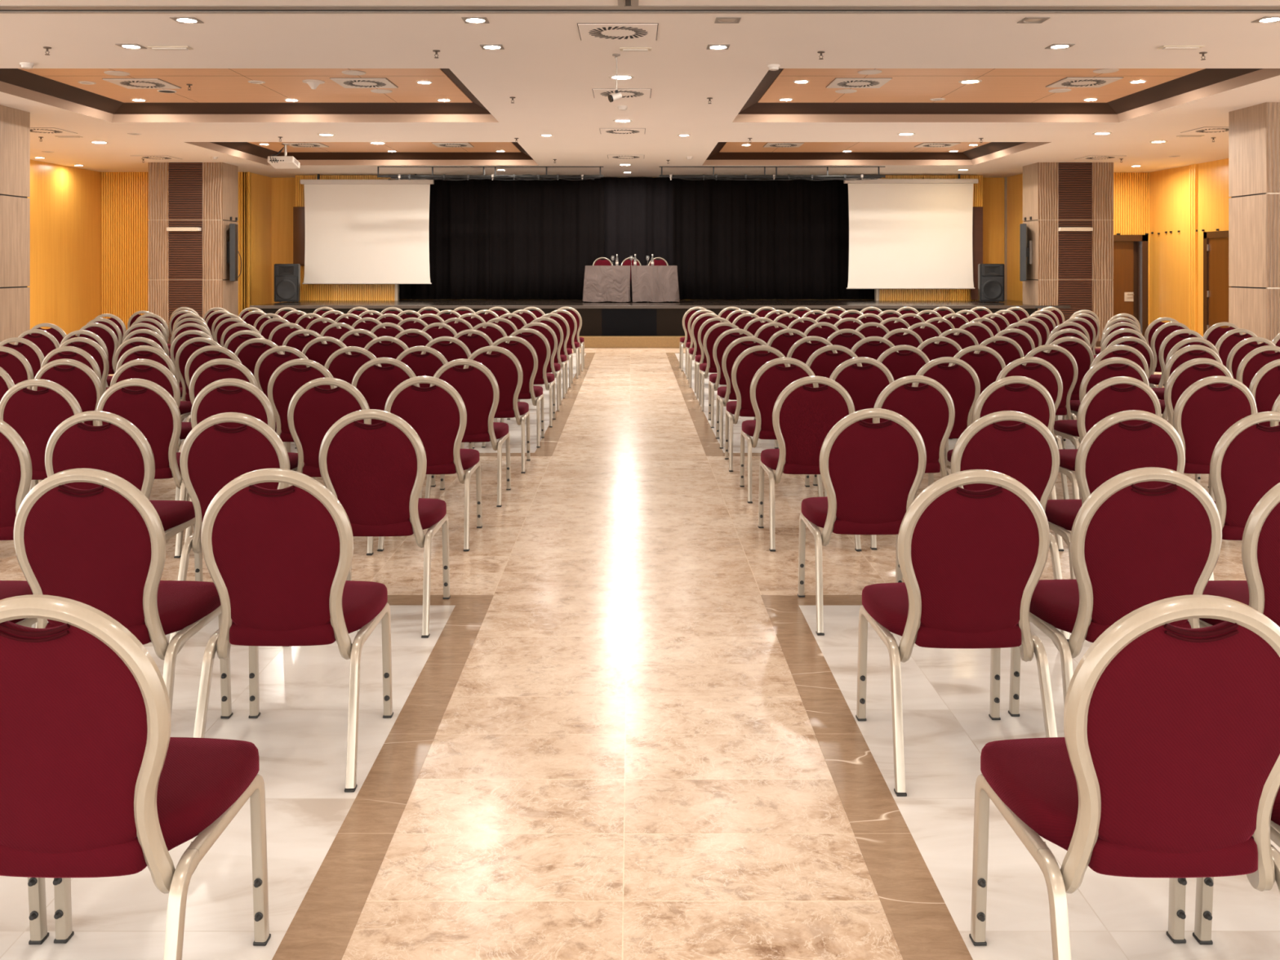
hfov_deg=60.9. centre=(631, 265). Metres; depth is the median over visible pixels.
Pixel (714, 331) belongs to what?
banquet chair
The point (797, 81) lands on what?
recessed light
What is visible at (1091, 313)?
banquet chair
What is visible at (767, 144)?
ceiling vent
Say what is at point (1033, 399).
banquet chair
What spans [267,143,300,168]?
ceiling projector
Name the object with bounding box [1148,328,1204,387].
banquet chair
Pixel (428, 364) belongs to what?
banquet chair
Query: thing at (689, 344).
banquet chair
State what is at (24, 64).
smoke detector
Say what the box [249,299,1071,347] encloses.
stage platform
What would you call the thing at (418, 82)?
recessed light
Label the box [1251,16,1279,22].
recessed light
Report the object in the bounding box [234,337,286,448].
banquet chair
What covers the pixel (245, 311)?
banquet chair
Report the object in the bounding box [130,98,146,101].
recessed light
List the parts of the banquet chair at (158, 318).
frame, backrest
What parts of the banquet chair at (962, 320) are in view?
frame, backrest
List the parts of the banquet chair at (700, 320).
leg, leg, seat, frame, backrest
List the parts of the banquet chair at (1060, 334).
backrest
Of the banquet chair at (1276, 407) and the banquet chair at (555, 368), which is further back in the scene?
the banquet chair at (555, 368)
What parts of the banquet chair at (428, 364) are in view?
backrest, frame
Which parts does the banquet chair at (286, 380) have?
seat, leg, backrest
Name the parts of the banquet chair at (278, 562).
leg, seat rail, leg, backrest, frame, seat, leg, seat rail, leg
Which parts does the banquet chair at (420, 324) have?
backrest, frame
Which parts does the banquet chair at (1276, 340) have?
backrest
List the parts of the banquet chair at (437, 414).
leg, backrest, frame, seat, leg, seat rail, leg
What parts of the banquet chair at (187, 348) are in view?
seat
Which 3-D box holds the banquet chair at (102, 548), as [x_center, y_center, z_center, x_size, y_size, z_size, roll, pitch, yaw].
[-1.571,1.040,3.367,0.481,0.917,0.547,0,0,1]
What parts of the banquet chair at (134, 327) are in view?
backrest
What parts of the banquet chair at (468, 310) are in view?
frame, backrest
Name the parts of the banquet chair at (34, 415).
backrest, seat, frame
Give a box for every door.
[1112,235,1147,337]
[1203,230,1231,334]
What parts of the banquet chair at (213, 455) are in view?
leg, backrest, frame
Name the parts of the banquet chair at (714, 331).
leg, leg, seat, backrest, frame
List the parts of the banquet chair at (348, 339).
backrest, frame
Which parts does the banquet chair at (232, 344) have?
backrest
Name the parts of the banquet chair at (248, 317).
backrest, frame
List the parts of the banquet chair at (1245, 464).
leg, seat, frame, backrest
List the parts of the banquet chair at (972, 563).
leg, seat rail, leg, seat, frame, backrest, leg, seat rail, leg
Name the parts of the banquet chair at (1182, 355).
seat, backrest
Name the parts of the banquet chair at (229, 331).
backrest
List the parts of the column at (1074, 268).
panel, panel, panel, panel, panel, panel, skirting, panel, panel, panel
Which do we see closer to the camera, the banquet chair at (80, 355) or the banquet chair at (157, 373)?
the banquet chair at (157, 373)
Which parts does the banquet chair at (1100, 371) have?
seat rail, seat, leg, frame, backrest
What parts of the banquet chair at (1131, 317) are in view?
seat, frame, backrest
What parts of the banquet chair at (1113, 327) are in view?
backrest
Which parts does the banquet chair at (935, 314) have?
frame, backrest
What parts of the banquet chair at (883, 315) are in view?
backrest, frame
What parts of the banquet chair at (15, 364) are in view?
backrest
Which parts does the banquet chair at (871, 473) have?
leg, seat rail, leg, seat, frame, backrest, leg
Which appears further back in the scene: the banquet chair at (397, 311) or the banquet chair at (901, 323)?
the banquet chair at (397, 311)
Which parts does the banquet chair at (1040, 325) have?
backrest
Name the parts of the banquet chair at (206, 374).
leg, backrest, frame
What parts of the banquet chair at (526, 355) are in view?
backrest, frame, seat, leg, leg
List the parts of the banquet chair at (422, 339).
frame, backrest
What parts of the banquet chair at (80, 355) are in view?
backrest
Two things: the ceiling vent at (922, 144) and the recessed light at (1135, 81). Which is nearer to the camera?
the recessed light at (1135, 81)
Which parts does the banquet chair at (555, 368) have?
backrest, frame, seat, leg, leg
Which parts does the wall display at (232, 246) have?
panel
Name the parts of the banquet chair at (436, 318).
frame, backrest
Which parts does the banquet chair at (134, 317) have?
frame, backrest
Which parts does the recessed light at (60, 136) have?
frame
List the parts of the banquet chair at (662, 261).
backrest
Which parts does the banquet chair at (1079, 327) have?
backrest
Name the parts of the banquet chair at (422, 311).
backrest, frame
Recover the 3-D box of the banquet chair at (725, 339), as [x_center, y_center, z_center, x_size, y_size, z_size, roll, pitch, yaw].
[0.976,1.040,10.316,0.481,0.917,0.547,0,0,1]
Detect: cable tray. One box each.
[391,177,600,178]
[671,177,881,178]
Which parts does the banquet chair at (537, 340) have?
backrest, frame, seat, leg, leg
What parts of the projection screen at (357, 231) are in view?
casing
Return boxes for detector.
[19,62,34,69]
[302,79,324,89]
[617,105,627,110]
[767,64,780,71]
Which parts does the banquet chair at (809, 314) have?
backrest, frame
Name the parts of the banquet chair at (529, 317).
frame, backrest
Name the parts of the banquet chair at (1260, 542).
seat rail, seat, frame, backrest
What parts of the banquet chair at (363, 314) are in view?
backrest, frame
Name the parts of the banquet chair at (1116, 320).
frame, backrest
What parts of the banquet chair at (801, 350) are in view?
backrest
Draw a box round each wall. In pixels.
[27,160,101,335]
[101,172,248,329]
[241,172,271,311]
[271,177,1004,303]
[295,175,395,300]
[879,175,982,300]
[1006,173,1023,301]
[1112,172,1149,235]
[1147,235,1149,326]
[1149,158,1231,337]
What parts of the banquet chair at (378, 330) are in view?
backrest, frame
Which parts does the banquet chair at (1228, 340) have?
frame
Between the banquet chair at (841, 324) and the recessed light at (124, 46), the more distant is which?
the banquet chair at (841, 324)
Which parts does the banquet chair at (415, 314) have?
backrest, frame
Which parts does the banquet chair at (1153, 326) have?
frame, backrest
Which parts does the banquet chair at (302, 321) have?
backrest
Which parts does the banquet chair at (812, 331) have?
backrest, frame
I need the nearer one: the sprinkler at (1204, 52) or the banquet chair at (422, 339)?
the sprinkler at (1204, 52)
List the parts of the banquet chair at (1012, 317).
backrest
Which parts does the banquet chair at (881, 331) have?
backrest, frame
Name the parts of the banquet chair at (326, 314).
backrest, frame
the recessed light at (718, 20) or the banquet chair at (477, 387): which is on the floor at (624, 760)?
the banquet chair at (477, 387)
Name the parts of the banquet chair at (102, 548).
backrest, frame, seat, leg, seat rail, leg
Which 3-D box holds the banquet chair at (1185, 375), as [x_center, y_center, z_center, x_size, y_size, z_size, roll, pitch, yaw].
[3.597,1.040,7.096,0.481,0.917,0.547,0,0,0]
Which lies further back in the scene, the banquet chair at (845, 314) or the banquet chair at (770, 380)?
the banquet chair at (845, 314)
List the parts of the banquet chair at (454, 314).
frame, backrest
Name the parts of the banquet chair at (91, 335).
backrest, seat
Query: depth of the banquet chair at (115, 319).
13.19 m
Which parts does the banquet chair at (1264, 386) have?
frame, backrest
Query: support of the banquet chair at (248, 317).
on the floor at (514, 430)
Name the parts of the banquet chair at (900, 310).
backrest, frame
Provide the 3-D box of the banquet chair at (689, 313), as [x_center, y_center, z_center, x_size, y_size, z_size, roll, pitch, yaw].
[0.937,1.039,15.700,0.478,0.915,0.544,0,0,-1]
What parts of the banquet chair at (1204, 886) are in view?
leg, seat rail, seat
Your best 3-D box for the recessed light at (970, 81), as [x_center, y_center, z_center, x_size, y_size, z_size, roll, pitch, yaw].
[3.905,-2.121,12.549,0.261,0.010,0.261,0,0,0]
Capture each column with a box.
[0,104,30,344]
[148,162,238,343]
[1022,162,1113,346]
[1228,102,1279,342]
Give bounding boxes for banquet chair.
[0,337,44,377]
[0,346,34,390]
[0,366,14,401]
[0,378,84,481]
[0,418,31,627]
[0,580,36,626]
[0,594,271,959]
[13,328,59,357]
[13,467,232,719]
[27,877,48,944]
[28,358,103,492]
[30,323,66,344]
[31,480,38,488]
[34,410,203,628]
[40,346,101,382]
[58,337,109,392]
[59,329,113,387]
[76,322,119,374]
[87,317,122,346]
[93,313,126,375]
[96,378,186,557]
[110,359,192,500]
[114,337,191,422]
[115,345,191,452]
[122,323,165,341]
[122,328,177,376]
[127,310,170,348]
[130,317,171,359]
[135,313,170,355]
[168,310,195,335]
[168,412,289,644]
[169,306,199,319]
[169,329,213,387]
[170,322,213,346]
[172,317,211,334]
[173,313,208,328]
[174,337,220,400]
[182,345,241,439]
[184,377,297,555]
[186,358,284,501]
[193,467,393,792]
[203,306,229,321]
[205,310,231,339]
[211,313,243,340]
[213,317,246,345]
[220,322,260,346]
[223,329,265,353]
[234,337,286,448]
[238,306,262,318]
[241,310,271,325]
[253,313,282,331]
[253,346,309,420]
[258,317,293,339]
[267,358,337,452]
[268,322,308,346]
[273,306,300,317]
[282,310,311,323]
[282,328,327,354]
[287,377,373,555]
[294,313,326,328]
[295,336,351,448]
[306,317,341,335]
[311,306,337,318]
[319,408,450,638]
[320,310,348,322]
[320,322,359,343]
[324,346,382,386]
[334,313,364,328]
[338,328,381,355]
[346,306,373,318]
[351,317,385,335]
[351,357,435,497]
[359,310,382,323]
[364,336,408,367]
[370,322,404,343]
[376,313,403,328]
[377,375,482,551]
[380,306,405,318]
[394,328,432,354]
[395,346,448,387]
[397,310,421,323]
[397,317,427,335]
[413,313,444,328]
[417,306,440,318]
[421,336,475,448]
[422,322,457,343]
[425,359,511,506]
[435,309,460,323]
[438,317,472,335]
[449,306,475,318]
[449,328,501,422]
[454,313,485,327]
[460,346,530,473]
[467,322,506,342]
[471,309,498,322]
[481,336,544,447]
[482,317,517,336]
[484,306,510,317]
[494,313,526,329]
[501,328,555,426]
[507,309,537,324]
[517,322,561,410]
[519,306,545,318]
[529,316,567,397]
[533,313,573,387]
[546,309,580,377]
[555,306,584,370]
[592,257,612,265]
[621,257,640,271]
[648,257,668,265]
[679,306,706,370]
[684,309,715,378]
[688,312,726,387]
[694,316,731,398]
[698,322,742,410]
[707,328,755,427]
[715,336,778,448]
[718,306,744,319]
[724,345,790,471]
[725,309,752,323]
[732,312,764,328]
[739,357,822,502]
[743,317,778,335]
[754,306,779,317]
[754,322,793,343]
[758,375,862,551]
[763,309,791,322]
[767,328,811,357]
[773,313,804,327]
[786,336,837,366]
[787,317,822,334]
[789,306,814,317]
[797,408,926,635]
[801,309,830,322]
[804,321,839,343]
[805,344,862,386]
[813,356,893,497]
[815,313,842,328]
[824,306,846,318]
[826,328,865,352]
[834,317,863,335]
[839,309,866,323]
[850,336,898,366]
[855,322,889,343]
[855,469,1057,796]
[856,313,883,328]
[860,306,882,318]
[870,375,955,550]
[876,317,910,334]
[876,344,929,386]
[877,309,902,322]
[880,328,923,353]
[894,313,924,328]
[896,306,919,318]
[903,322,942,342]
[911,356,980,438]
[914,309,942,322]
[917,336,962,439]
[920,317,955,334]
[928,306,955,317]
[934,328,978,353]
[937,313,968,328]
[944,345,1005,463]
[945,375,1063,551]
[950,410,1069,641]
[951,309,979,322]
[954,321,993,345]
[966,306,992,317]
[968,594,1279,959]
[969,317,999,336]
[971,336,1024,423]
[977,313,1009,331]
[991,309,1020,324]
[993,328,1035,356]
[995,356,1069,499]
[1002,306,1029,319]
[1004,321,1041,347]
[1008,466,1222,716]
[1016,317,1049,351]
[1022,344,1079,439]
[1026,313,1056,333]
[1031,309,1059,326]
[1040,306,1064,324]
[1043,328,1090,351]
[1044,336,1093,399]
[1044,409,1185,579]
[1048,321,1089,342]
[1053,357,1149,499]
[1058,376,1161,499]
[1061,344,1148,448]
[1064,317,1095,348]
[1069,309,1100,348]
[1069,313,1100,355]
[1075,336,1154,417]
[1093,317,1140,359]
[1094,313,1140,355]
[1100,322,1142,348]
[1100,328,1146,351]
[1144,317,1179,387]
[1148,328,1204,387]
[1150,321,1191,387]
[1151,337,1219,399]
[1159,344,1222,420]
[1164,357,1232,484]
[1173,375,1257,501]
[1187,482,1279,627]
[1192,786,1279,944]
[1203,322,1243,346]
[1207,359,1279,488]
[1208,411,1279,580]
[1214,328,1261,367]
[1226,337,1277,379]
[1235,345,1279,388]
[1270,394,1279,426]
[1271,333,1279,346]
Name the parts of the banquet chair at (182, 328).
backrest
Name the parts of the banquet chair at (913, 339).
frame, backrest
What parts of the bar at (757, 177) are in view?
ceiling rail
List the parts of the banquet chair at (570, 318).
backrest, frame, seat, leg, leg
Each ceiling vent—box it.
[30,127,77,133]
[102,78,182,88]
[132,155,182,159]
[282,142,328,147]
[329,77,398,88]
[431,142,473,147]
[577,23,658,40]
[591,88,651,98]
[599,128,645,134]
[607,155,644,159]
[763,142,804,147]
[826,77,892,88]
[914,142,959,147]
[1045,76,1124,87]
[1075,155,1124,159]
[1180,127,1228,133]
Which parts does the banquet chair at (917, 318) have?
frame, backrest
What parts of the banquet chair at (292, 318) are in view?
backrest, frame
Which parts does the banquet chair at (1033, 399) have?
leg, seat, frame, backrest, leg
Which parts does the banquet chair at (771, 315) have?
backrest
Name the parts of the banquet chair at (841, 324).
backrest, frame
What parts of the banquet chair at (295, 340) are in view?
backrest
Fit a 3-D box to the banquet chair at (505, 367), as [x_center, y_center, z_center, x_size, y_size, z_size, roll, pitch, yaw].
[-1.013,1.040,8.122,0.481,0.917,0.547,0,0,-1]
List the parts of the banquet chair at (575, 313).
backrest, frame, seat, leg, leg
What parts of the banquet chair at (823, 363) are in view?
backrest, frame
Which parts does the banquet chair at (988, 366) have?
leg, frame, backrest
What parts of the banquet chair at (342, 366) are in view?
backrest, frame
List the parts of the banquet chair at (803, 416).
leg, seat rail, leg, seat, frame, backrest, leg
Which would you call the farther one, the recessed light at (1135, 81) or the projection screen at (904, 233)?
the projection screen at (904, 233)
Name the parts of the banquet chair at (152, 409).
backrest, frame, seat, leg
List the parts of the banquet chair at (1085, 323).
backrest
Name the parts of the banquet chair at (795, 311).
backrest, frame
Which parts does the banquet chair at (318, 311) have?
backrest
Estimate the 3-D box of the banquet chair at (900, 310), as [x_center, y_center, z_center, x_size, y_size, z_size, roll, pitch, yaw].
[3.916,1.039,15.700,0.478,0.915,0.544,0,0,0]
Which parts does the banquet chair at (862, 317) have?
frame, backrest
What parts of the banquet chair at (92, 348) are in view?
backrest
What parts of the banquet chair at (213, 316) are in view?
frame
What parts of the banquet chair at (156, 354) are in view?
backrest, frame, seat, seat rail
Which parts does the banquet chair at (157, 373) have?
backrest, frame, leg, seat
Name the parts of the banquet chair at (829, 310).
backrest, frame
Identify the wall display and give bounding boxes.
[226,223,241,280]
[1019,223,1031,280]
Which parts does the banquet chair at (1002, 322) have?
backrest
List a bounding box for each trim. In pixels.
[0,9,1279,11]
[248,171,250,311]
[293,206,305,265]
[395,178,399,300]
[617,0,638,6]
[625,0,631,5]
[874,288,879,300]
[970,206,982,299]
[1004,177,1006,299]
[1188,164,1197,332]
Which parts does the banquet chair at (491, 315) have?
frame, backrest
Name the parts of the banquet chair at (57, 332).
frame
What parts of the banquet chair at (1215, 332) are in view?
backrest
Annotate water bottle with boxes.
[615,253,618,265]
[633,253,636,265]
[650,253,653,265]
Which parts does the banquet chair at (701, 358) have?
leg, leg, seat, frame, backrest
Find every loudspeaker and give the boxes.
[274,263,300,302]
[977,263,1004,302]
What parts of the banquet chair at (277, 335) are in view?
backrest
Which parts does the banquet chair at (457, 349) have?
frame, backrest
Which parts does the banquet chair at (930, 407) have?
leg, frame, backrest, leg, seat, leg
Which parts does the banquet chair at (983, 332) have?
frame, backrest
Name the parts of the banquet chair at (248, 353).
backrest, frame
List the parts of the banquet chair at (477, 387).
leg, leg, frame, backrest, seat, leg, seat rail, leg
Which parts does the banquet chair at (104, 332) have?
backrest, seat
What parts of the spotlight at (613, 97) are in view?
rod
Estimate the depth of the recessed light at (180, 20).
8.45 m
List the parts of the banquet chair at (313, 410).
seat, backrest, frame, leg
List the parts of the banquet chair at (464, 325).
frame, backrest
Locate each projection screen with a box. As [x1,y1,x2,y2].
[300,173,434,284]
[844,173,977,288]
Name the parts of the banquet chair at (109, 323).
backrest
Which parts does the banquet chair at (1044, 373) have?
frame, backrest, leg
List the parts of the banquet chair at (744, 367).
leg, leg, seat, backrest, frame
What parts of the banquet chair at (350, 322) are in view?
backrest, frame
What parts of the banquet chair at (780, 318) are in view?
backrest, frame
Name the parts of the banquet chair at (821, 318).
backrest, frame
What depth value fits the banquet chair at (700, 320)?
13.40 m
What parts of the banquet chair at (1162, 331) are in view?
seat, backrest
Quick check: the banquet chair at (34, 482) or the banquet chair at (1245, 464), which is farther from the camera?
the banquet chair at (34, 482)
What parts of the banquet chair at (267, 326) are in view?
backrest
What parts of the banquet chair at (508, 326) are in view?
backrest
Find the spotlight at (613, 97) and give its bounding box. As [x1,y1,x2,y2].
[608,53,622,102]
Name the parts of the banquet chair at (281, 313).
backrest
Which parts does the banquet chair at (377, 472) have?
leg, backrest, frame, seat, leg, seat rail, leg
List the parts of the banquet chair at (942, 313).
frame, backrest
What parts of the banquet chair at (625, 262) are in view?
backrest, frame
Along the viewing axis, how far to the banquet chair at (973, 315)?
14.34 m
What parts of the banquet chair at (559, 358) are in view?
backrest, frame, seat, leg, leg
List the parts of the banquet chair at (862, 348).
backrest, frame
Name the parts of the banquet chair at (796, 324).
backrest, frame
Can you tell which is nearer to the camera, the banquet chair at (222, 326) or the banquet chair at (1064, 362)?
the banquet chair at (1064, 362)
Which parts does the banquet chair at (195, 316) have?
backrest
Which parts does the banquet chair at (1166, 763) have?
leg, seat rail, leg, seat, frame, leg, backrest, leg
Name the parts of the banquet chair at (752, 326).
backrest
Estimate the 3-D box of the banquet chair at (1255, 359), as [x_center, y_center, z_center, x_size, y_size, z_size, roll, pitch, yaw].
[4.659,1.040,8.179,0.481,0.917,0.547,0,0,1]
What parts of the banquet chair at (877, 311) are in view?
backrest, frame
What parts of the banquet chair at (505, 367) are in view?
leg, leg, frame, backrest, seat, leg, leg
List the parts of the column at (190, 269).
panel, panel, panel, panel, panel, panel, panel, panel, panel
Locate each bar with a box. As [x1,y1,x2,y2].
[377,166,603,180]
[658,166,885,180]
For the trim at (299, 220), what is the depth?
22.95 m
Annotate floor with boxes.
[0,346,1246,959]
[0,605,455,959]
[108,353,586,453]
[675,353,1168,453]
[799,605,1279,959]
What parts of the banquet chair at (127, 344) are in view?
backrest, frame, seat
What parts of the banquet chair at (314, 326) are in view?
backrest, frame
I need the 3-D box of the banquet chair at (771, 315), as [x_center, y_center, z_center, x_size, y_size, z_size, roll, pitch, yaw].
[1.941,1.039,14.610,0.478,0.915,0.544,0,0,1]
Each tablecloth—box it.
[582,265,631,302]
[631,265,679,302]
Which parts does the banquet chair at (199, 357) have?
leg, backrest, frame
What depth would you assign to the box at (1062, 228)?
20.02 m
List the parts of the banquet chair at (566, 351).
backrest, frame, seat, leg, leg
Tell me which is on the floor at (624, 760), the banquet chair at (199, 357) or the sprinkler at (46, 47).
the banquet chair at (199, 357)
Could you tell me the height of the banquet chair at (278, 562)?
0.917 m
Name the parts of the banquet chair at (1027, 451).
frame, backrest, leg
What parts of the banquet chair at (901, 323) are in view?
frame, backrest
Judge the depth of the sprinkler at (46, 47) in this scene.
9.51 m
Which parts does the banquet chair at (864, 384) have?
leg, frame, backrest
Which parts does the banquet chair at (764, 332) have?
backrest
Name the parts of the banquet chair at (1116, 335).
backrest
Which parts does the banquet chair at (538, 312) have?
backrest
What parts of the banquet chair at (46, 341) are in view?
frame, backrest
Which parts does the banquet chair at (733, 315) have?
backrest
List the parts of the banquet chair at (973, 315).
frame, backrest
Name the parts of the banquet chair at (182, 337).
backrest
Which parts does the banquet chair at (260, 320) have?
backrest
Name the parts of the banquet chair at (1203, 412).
seat, leg, frame, backrest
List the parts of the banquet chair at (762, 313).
backrest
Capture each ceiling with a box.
[0,0,1279,177]
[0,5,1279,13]
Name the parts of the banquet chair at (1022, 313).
backrest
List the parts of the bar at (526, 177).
ceiling rail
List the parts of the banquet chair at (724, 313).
backrest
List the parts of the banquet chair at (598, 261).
backrest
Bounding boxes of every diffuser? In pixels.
[151,48,188,49]
[622,48,648,51]
[1162,47,1199,49]
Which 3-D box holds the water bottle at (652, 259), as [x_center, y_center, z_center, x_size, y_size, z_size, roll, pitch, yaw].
[0.420,-0.115,21.970,0.061,0.228,0.061,0,0,0]
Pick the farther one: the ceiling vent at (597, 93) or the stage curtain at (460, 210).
the stage curtain at (460, 210)
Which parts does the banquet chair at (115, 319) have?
backrest, frame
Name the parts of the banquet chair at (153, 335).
frame, backrest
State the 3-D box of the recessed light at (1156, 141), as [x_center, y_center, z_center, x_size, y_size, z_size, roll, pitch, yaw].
[8.103,-1.905,16.737,0.261,0.010,0.261,0,0,0]
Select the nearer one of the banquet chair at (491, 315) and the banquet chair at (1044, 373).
the banquet chair at (1044, 373)
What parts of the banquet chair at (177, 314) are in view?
backrest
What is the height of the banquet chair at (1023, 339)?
0.917 m
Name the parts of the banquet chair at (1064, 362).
backrest, seat, leg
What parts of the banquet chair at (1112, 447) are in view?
seat rail, seat, leg, backrest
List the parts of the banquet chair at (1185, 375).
leg, frame, backrest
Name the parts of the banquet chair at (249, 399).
leg, backrest, frame, seat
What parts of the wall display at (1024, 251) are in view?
panel, mount arm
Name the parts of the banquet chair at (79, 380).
backrest, frame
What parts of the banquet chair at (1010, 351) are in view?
frame, backrest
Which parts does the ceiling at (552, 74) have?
wood panel, wood panel, wood panel, wood panel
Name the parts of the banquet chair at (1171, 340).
seat, backrest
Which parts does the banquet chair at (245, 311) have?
backrest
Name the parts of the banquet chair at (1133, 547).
leg, seat rail, leg, seat, frame, backrest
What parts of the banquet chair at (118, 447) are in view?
backrest, frame, seat, seat rail, leg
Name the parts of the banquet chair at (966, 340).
frame, backrest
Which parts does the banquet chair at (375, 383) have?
backrest, frame, leg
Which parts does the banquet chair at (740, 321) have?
backrest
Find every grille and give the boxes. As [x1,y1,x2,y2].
[158,90,174,93]
[274,275,297,301]
[343,71,364,75]
[372,90,391,93]
[836,90,854,93]
[859,71,879,74]
[981,275,1004,301]
[1049,89,1069,92]
[1094,69,1117,72]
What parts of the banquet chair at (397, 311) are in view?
backrest, frame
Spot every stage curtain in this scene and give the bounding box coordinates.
[399,178,489,299]
[489,177,604,299]
[604,177,671,299]
[671,178,755,299]
[755,178,874,299]
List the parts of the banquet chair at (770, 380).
leg, seat rail, leg, seat, frame, backrest, leg, leg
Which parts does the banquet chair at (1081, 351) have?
frame, backrest, seat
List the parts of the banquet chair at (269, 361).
frame, backrest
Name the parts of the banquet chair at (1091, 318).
backrest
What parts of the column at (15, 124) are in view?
panel, panel, panel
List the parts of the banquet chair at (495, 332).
backrest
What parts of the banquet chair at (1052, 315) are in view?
backrest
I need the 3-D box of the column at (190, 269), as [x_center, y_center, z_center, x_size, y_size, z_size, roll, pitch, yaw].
[-8.258,-0.205,20.530,1.391,3.410,0.816,0,0,0]
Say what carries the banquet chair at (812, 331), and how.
on the floor at (762, 444)
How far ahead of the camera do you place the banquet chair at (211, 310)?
15.21 m
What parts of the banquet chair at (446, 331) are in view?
frame, backrest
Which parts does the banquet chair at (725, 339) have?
leg, leg, seat, frame, backrest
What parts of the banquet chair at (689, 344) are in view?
leg, leg, seat, backrest, frame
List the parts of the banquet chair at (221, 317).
backrest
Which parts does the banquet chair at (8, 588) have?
seat rail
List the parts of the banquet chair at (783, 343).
backrest, frame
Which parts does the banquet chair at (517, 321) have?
backrest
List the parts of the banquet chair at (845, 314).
backrest, frame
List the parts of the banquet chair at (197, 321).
backrest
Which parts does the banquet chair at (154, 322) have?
frame, backrest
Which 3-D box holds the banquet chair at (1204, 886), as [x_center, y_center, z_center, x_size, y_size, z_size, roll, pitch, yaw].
[1.490,1.040,2.166,0.481,0.917,0.547,0,0,0]
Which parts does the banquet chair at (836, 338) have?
backrest, frame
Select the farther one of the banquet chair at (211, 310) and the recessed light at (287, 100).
the banquet chair at (211, 310)
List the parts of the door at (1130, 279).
lock plate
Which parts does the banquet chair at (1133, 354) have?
leg, seat rail, seat, frame, backrest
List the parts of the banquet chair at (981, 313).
frame, backrest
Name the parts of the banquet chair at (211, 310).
backrest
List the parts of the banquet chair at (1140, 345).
frame, backrest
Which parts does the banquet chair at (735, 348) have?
leg, leg, seat, frame, backrest, leg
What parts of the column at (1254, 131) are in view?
panel, panel, panel, panel, panel, panel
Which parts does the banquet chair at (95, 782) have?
leg, backrest, frame, seat, leg, seat rail, leg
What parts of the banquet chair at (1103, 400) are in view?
seat rail, seat, leg, backrest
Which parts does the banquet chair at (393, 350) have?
backrest, frame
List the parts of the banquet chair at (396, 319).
backrest, frame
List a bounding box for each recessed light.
[55,135,82,137]
[77,80,96,84]
[89,141,108,143]
[115,44,146,48]
[127,133,141,134]
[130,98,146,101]
[146,45,193,49]
[169,17,204,23]
[248,80,265,84]
[284,98,299,101]
[316,133,335,135]
[368,142,386,143]
[416,80,432,84]
[436,98,451,101]
[461,17,488,23]
[480,44,504,49]
[540,133,553,136]
[608,74,634,79]
[613,119,632,122]
[619,47,651,51]
[677,133,690,136]
[706,44,729,49]
[714,17,741,23]
[778,97,793,101]
[793,80,809,83]
[897,133,915,135]
[929,97,945,101]
[958,79,982,83]
[1017,17,1050,23]
[1044,44,1075,48]
[1082,97,1098,101]
[1092,132,1111,134]
[1128,80,1146,83]
[1149,140,1167,142]
[1156,45,1204,49]
[1176,135,1204,137]
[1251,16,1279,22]
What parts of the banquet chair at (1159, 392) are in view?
seat, frame, backrest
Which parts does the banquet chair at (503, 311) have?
frame, backrest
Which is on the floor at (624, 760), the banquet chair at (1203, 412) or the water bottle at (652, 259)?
the banquet chair at (1203, 412)
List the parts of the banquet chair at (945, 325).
backrest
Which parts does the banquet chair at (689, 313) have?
leg, leg, seat, frame, backrest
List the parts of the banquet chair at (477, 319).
backrest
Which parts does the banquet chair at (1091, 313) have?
backrest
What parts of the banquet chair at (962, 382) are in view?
backrest, seat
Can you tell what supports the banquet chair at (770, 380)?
on the floor at (624, 760)
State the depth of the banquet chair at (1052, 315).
14.36 m
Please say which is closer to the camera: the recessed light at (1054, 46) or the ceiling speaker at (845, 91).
the recessed light at (1054, 46)
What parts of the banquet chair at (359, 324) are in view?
backrest, frame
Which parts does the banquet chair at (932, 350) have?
backrest, frame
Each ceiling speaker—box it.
[103,71,129,75]
[157,89,177,93]
[342,70,365,75]
[370,88,392,93]
[835,88,857,93]
[857,69,881,75]
[1048,88,1071,93]
[1093,68,1119,73]
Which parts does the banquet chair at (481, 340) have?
frame, backrest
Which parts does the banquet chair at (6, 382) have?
backrest, frame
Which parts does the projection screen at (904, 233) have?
casing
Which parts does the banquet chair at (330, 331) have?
backrest, frame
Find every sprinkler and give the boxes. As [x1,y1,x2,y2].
[43,46,51,55]
[432,49,439,58]
[817,51,824,59]
[1199,51,1207,60]
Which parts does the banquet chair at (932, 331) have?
frame, backrest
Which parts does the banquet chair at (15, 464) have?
seat, backrest, frame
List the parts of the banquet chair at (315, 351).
backrest, frame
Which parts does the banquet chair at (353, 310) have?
backrest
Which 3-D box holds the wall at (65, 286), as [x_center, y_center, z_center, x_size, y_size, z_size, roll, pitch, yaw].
[-10.905,-0.205,16.650,0.150,3.410,11.300,0,0,0]
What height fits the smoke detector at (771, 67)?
0.050 m
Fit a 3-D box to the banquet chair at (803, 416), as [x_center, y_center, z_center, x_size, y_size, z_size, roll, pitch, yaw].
[0.964,1.040,5.979,0.481,0.917,0.547,0,0,-1]
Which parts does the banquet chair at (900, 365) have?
frame, backrest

